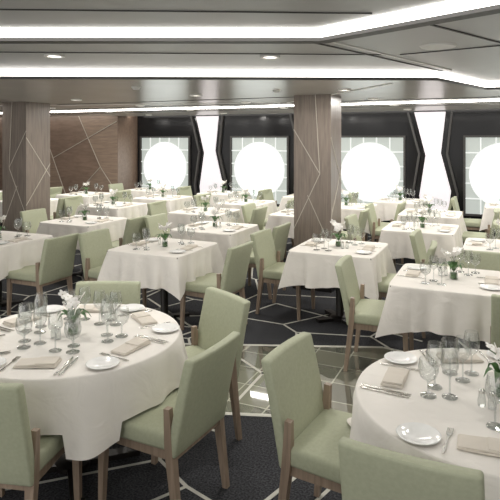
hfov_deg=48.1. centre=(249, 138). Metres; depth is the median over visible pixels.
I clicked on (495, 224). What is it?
dining chair
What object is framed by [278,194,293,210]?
dining table
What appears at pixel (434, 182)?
wall panel
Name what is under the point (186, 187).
dining chair
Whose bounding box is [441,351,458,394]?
wine glass
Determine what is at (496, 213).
dining chair
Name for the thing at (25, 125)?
column
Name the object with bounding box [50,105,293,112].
ceiling light
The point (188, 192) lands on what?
dining chair
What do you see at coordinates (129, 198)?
dining chair
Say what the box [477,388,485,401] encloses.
salt shaker
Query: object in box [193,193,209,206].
dining chair
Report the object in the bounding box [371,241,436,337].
dining chair
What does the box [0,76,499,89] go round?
trim
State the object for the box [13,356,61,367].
folded napkin
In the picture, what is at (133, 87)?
smoke detector
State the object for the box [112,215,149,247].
dining chair
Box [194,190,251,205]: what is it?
dining table
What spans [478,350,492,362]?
fork
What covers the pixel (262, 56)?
recessed light
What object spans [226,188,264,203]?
table setting
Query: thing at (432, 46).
ceiling speaker
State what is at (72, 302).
vase
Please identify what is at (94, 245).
dining chair
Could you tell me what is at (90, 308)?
folded napkin
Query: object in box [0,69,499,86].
light strip
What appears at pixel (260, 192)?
dining chair
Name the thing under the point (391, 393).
butter knife
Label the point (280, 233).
dining chair
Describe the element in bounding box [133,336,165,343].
knife
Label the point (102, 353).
fork
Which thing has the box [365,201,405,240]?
dining chair
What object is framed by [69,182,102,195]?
table setting
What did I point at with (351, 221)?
dining chair
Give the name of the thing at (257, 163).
window
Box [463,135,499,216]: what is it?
window
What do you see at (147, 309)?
butter knife
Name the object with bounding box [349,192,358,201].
dining chair
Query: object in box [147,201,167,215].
dining chair
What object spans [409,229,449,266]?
dining chair
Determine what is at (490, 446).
folded napkin
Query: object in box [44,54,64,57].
recessed light
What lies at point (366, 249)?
table setting
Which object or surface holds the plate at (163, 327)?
on the round dining table at (86, 406)
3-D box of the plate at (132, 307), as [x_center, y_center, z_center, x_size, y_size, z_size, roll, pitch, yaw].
[-0.780,1.117,3.700,0.166,0.013,0.166,0,0,0]
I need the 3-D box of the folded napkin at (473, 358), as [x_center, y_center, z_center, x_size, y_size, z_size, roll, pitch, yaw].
[1.070,1.112,2.860,0.210,0.024,0.100,0,0,-2]
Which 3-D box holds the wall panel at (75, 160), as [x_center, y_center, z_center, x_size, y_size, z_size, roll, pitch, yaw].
[-5.234,0.631,14.313,4.492,2.509,0.018,0,0,24]
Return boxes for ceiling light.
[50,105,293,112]
[341,100,499,104]
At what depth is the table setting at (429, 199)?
8.53 m
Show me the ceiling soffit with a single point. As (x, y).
(55, 92)
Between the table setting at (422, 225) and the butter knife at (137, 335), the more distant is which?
the table setting at (422, 225)
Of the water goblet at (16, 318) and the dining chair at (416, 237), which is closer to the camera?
the water goblet at (16, 318)
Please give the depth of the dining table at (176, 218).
8.48 m
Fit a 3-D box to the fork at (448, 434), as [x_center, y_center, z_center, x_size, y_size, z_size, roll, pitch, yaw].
[0.734,1.121,2.086,0.022,0.003,0.195,0,0,28]
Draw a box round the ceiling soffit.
[0,76,499,117]
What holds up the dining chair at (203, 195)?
on the floor at (254, 469)
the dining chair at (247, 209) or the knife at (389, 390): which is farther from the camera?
the dining chair at (247, 209)
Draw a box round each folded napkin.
[2,314,41,326]
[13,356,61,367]
[79,305,111,312]
[111,337,150,355]
[131,311,157,325]
[380,367,408,388]
[436,351,483,362]
[457,434,499,456]
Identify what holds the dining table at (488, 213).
on the floor at (254, 469)
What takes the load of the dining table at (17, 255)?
on the floor at (254, 469)
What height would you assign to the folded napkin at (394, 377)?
0.024 m
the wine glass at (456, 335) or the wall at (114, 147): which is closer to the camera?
the wine glass at (456, 335)
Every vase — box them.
[57,290,90,334]
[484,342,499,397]
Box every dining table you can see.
[0,198,58,216]
[0,231,52,309]
[0,303,187,499]
[36,215,126,278]
[55,191,113,204]
[75,201,147,218]
[97,237,223,317]
[128,187,176,198]
[132,194,194,212]
[167,207,243,229]
[168,221,259,262]
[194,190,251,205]
[214,199,277,220]
[265,209,342,238]
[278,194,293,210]
[278,238,396,325]
[341,202,380,233]
[347,348,499,499]
[373,197,428,220]
[375,263,499,347]
[379,221,462,263]
[397,209,466,263]
[462,238,499,252]
[479,202,499,230]
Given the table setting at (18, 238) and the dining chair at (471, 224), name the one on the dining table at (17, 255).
the table setting at (18, 238)
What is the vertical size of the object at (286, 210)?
0.283 m
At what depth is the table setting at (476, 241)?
5.93 m
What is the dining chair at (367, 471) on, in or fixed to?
on the floor at (254, 469)
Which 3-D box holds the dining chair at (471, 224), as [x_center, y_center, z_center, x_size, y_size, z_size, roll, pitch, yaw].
[3.801,1.456,9.672,0.614,0.852,0.498,0,0,26]
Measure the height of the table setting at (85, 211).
0.260 m
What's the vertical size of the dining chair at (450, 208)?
0.852 m
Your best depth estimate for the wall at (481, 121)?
11.80 m
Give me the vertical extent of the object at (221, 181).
0.283 m
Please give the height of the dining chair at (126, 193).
0.852 m
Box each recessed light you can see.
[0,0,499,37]
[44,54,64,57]
[260,55,279,58]
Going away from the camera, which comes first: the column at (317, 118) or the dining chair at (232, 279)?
the dining chair at (232, 279)
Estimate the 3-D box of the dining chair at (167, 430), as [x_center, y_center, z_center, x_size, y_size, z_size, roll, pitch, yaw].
[-0.411,1.456,2.928,0.614,0.852,0.498,0,0,28]
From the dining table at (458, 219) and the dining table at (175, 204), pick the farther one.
the dining table at (175, 204)
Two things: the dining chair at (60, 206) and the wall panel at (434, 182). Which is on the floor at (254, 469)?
the dining chair at (60, 206)
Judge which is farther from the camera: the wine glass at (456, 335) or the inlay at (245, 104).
the inlay at (245, 104)
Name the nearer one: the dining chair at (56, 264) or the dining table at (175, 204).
the dining chair at (56, 264)
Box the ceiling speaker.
[419,43,456,49]
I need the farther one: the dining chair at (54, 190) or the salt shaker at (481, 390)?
the dining chair at (54, 190)
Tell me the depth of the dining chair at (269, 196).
11.50 m
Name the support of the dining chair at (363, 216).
on the floor at (254, 469)
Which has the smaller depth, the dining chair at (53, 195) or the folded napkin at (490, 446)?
the folded napkin at (490, 446)
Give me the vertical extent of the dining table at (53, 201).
0.754 m
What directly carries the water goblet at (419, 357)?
on the round dining table at (376, 415)
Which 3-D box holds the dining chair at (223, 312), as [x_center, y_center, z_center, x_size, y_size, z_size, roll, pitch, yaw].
[-0.363,1.456,3.563,0.614,0.852,0.498,0,0,-37]
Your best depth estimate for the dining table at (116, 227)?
7.55 m
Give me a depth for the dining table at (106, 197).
11.24 m
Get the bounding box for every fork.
[0,356,20,371]
[100,352,128,360]
[380,363,419,371]
[442,427,453,453]
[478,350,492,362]
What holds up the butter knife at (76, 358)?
on the round dining table at (86, 406)
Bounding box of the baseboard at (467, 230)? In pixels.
[467,230,495,236]
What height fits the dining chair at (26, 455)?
0.852 m
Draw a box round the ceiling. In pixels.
[0,0,499,81]
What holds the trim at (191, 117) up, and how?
attached to the wall at (481, 121)
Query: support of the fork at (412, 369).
on the round dining table at (376, 415)
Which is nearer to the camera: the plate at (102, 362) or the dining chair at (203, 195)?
the plate at (102, 362)
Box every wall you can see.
[50,115,136,193]
[137,109,499,229]
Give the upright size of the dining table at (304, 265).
0.754 m
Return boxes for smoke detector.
[132,86,140,89]
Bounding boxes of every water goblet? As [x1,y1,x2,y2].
[15,318,32,346]
[64,322,80,350]
[418,357,438,393]
[440,339,459,373]
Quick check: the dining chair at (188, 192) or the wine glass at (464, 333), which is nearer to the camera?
the wine glass at (464, 333)
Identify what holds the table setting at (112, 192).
on the dining table at (138, 209)
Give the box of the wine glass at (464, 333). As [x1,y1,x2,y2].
[463,333,479,373]
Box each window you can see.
[140,136,190,191]
[230,136,288,205]
[341,136,405,203]
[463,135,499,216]
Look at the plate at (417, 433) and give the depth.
2.12 m
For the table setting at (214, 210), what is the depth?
7.17 m
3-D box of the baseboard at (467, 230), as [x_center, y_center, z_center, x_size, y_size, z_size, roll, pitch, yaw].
[2.804,1.820,11.544,12.390,0.120,0.030,0,0,24]
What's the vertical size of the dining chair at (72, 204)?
0.852 m
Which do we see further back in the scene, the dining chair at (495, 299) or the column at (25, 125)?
the column at (25, 125)
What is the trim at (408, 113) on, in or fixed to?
attached to the wall at (481, 121)
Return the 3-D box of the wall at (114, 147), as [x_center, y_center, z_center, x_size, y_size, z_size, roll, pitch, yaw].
[-5.605,0.630,15.034,5.810,2.500,0.990,0,0,24]
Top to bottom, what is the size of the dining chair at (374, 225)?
0.852 m
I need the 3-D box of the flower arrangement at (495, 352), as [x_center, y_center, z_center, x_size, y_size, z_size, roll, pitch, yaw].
[1.116,1.008,2.430,0.206,0.231,0.196,0,0,-4]
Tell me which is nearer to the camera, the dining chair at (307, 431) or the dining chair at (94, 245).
the dining chair at (307, 431)
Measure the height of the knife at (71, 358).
0.003 m
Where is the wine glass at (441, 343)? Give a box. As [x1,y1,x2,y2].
[426,343,443,388]
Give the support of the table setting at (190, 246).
on the dining table at (157, 267)
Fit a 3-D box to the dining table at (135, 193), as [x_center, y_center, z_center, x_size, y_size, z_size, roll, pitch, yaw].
[-2.240,1.503,12.541,1.021,0.754,1.025,0,0,24]
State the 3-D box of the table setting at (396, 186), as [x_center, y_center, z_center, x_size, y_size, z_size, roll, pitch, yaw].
[2.772,0.983,10.269,0.821,0.283,0.607,0,0,24]
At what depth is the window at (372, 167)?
11.64 m
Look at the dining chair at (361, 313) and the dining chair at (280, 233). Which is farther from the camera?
the dining chair at (280, 233)
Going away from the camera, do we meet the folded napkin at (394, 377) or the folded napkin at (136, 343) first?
the folded napkin at (394, 377)
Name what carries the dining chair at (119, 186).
on the floor at (254, 469)
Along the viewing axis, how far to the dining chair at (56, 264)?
5.91 m
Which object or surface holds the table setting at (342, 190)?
on the dining table at (349, 209)
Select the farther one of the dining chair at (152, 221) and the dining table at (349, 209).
the dining table at (349, 209)
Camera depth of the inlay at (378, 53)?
3.73 m
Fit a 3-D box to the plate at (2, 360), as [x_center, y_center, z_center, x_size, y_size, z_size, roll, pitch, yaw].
[-1.300,1.117,2.783,0.166,0.013,0.166,0,0,5]
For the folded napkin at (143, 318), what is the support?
on the round dining table at (86, 406)
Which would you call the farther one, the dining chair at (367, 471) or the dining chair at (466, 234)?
the dining chair at (466, 234)
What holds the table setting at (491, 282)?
on the dining table at (459, 307)
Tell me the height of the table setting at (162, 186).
0.283 m
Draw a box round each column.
[2,102,49,231]
[293,94,341,292]
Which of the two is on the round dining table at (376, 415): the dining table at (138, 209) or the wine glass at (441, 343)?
the wine glass at (441, 343)
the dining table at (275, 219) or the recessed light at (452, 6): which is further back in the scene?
the dining table at (275, 219)
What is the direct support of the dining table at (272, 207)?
on the floor at (254, 469)
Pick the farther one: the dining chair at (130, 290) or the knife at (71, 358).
the dining chair at (130, 290)
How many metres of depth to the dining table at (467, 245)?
5.92 m
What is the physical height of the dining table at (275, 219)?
0.754 m
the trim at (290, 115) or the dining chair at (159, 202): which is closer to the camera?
the dining chair at (159, 202)
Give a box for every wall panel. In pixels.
[0,116,116,193]
[196,116,221,192]
[414,112,450,209]
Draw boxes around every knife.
[53,357,73,374]
[58,357,77,375]
[118,309,150,315]
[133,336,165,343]
[137,335,168,342]
[360,386,409,397]
[361,384,411,394]
[419,349,434,366]
[424,349,439,366]
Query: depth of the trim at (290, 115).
12.34 m
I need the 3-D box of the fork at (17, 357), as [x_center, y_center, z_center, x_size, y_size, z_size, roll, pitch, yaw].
[-1.199,1.121,2.791,0.022,0.003,0.195,0,0,5]
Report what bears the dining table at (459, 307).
on the floor at (330, 360)
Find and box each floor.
[0,222,493,499]
[185,345,392,413]
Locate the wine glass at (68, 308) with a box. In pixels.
[66,308,80,346]
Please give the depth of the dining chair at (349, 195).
10.47 m
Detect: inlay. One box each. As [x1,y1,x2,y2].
[0,9,499,71]
[0,289,421,499]
[1,83,499,114]
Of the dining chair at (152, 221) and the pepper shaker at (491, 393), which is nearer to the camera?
the pepper shaker at (491, 393)
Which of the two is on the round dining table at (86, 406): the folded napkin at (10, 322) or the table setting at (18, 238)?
the folded napkin at (10, 322)
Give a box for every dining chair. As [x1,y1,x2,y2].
[0,383,81,499]
[5,233,78,314]
[20,208,73,268]
[50,187,60,197]
[50,187,62,194]
[50,196,78,219]
[64,195,83,216]
[75,281,140,303]
[78,228,146,307]
[98,331,239,499]
[108,183,123,191]
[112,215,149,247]
[113,190,130,200]
[117,190,132,201]
[144,213,169,237]
[146,200,166,238]
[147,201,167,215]
[177,186,190,194]
[177,186,193,198]
[180,241,252,330]
[185,287,249,440]
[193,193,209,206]
[198,193,210,200]
[241,203,285,257]
[248,222,290,298]
[250,206,267,229]
[250,228,314,320]
[256,189,269,199]
[261,332,351,499]
[262,188,278,208]
[264,199,293,250]
[335,255,413,370]
[338,437,484,499]
[341,208,369,239]
[344,214,395,268]
[348,192,382,221]
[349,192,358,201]
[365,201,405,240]
[365,203,402,263]
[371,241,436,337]
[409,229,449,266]
[448,196,456,210]
[451,197,486,232]
[455,250,499,343]
[461,225,499,249]
[462,208,499,244]
[490,294,499,347]
[493,220,498,231]
[494,208,499,219]
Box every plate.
[0,357,6,365]
[37,305,63,312]
[85,356,119,368]
[119,304,144,310]
[151,323,179,332]
[384,351,417,363]
[396,422,441,444]
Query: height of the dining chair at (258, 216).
0.852 m
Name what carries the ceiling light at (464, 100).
in the ceiling soffit
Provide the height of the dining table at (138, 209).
0.754 m
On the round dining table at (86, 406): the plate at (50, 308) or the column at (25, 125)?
the plate at (50, 308)
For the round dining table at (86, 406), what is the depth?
2.83 m
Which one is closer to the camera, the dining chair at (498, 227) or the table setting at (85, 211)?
the dining chair at (498, 227)
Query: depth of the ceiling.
3.60 m
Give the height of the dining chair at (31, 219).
0.852 m
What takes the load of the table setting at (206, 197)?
on the dining table at (176, 218)
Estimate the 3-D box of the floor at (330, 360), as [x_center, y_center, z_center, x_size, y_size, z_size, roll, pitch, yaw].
[-0.039,1.884,4.496,7.074,0.012,1.792,0,0,17]
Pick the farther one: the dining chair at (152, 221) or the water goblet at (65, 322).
the dining chair at (152, 221)
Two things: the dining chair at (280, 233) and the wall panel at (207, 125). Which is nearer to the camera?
the dining chair at (280, 233)
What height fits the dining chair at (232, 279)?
0.852 m
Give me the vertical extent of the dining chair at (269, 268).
0.852 m
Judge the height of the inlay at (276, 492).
0.006 m
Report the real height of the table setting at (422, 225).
0.260 m
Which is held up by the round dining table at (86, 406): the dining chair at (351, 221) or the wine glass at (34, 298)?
the wine glass at (34, 298)
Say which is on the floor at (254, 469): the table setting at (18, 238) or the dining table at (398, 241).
the dining table at (398, 241)
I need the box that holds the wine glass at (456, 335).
[454,335,471,381]
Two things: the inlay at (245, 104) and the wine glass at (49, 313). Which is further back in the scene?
the inlay at (245, 104)
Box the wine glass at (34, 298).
[33,298,46,331]
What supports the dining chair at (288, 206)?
on the floor at (254, 469)
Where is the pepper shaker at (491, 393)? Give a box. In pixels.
[488,391,496,407]
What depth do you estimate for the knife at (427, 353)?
2.85 m
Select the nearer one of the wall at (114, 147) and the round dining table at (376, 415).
the round dining table at (376, 415)
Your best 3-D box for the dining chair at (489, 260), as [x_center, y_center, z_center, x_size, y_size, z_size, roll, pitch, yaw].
[2.014,1.456,4.875,0.498,0.852,0.614,0,0,24]
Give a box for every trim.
[0,4,499,43]
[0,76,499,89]
[190,116,227,194]
[289,114,293,188]
[407,111,458,199]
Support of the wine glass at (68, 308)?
on the round dining table at (86, 406)
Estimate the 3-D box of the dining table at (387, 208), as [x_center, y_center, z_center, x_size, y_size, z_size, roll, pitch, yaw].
[2.766,1.503,10.273,1.006,0.754,1.020,0,0,24]
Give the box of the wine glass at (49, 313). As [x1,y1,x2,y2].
[48,313,62,349]
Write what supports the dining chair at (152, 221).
on the floor at (254, 469)
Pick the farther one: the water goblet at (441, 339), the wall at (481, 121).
the wall at (481, 121)
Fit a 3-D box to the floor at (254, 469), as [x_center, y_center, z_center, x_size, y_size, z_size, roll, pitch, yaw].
[-2.440,1.930,6.747,18.400,0.100,13.490,0,0,24]
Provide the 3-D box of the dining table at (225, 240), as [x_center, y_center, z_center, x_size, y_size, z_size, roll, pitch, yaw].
[-0.446,1.503,7.169,1.006,0.754,1.020,0,0,24]
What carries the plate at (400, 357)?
on the round dining table at (376, 415)
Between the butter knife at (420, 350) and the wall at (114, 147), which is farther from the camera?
the wall at (114, 147)
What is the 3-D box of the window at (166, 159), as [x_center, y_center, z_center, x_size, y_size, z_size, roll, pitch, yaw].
[-2.092,0.710,13.738,1.440,1.560,0.060,0,0,24]
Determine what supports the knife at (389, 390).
on the round dining table at (376, 415)
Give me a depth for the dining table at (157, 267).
5.55 m

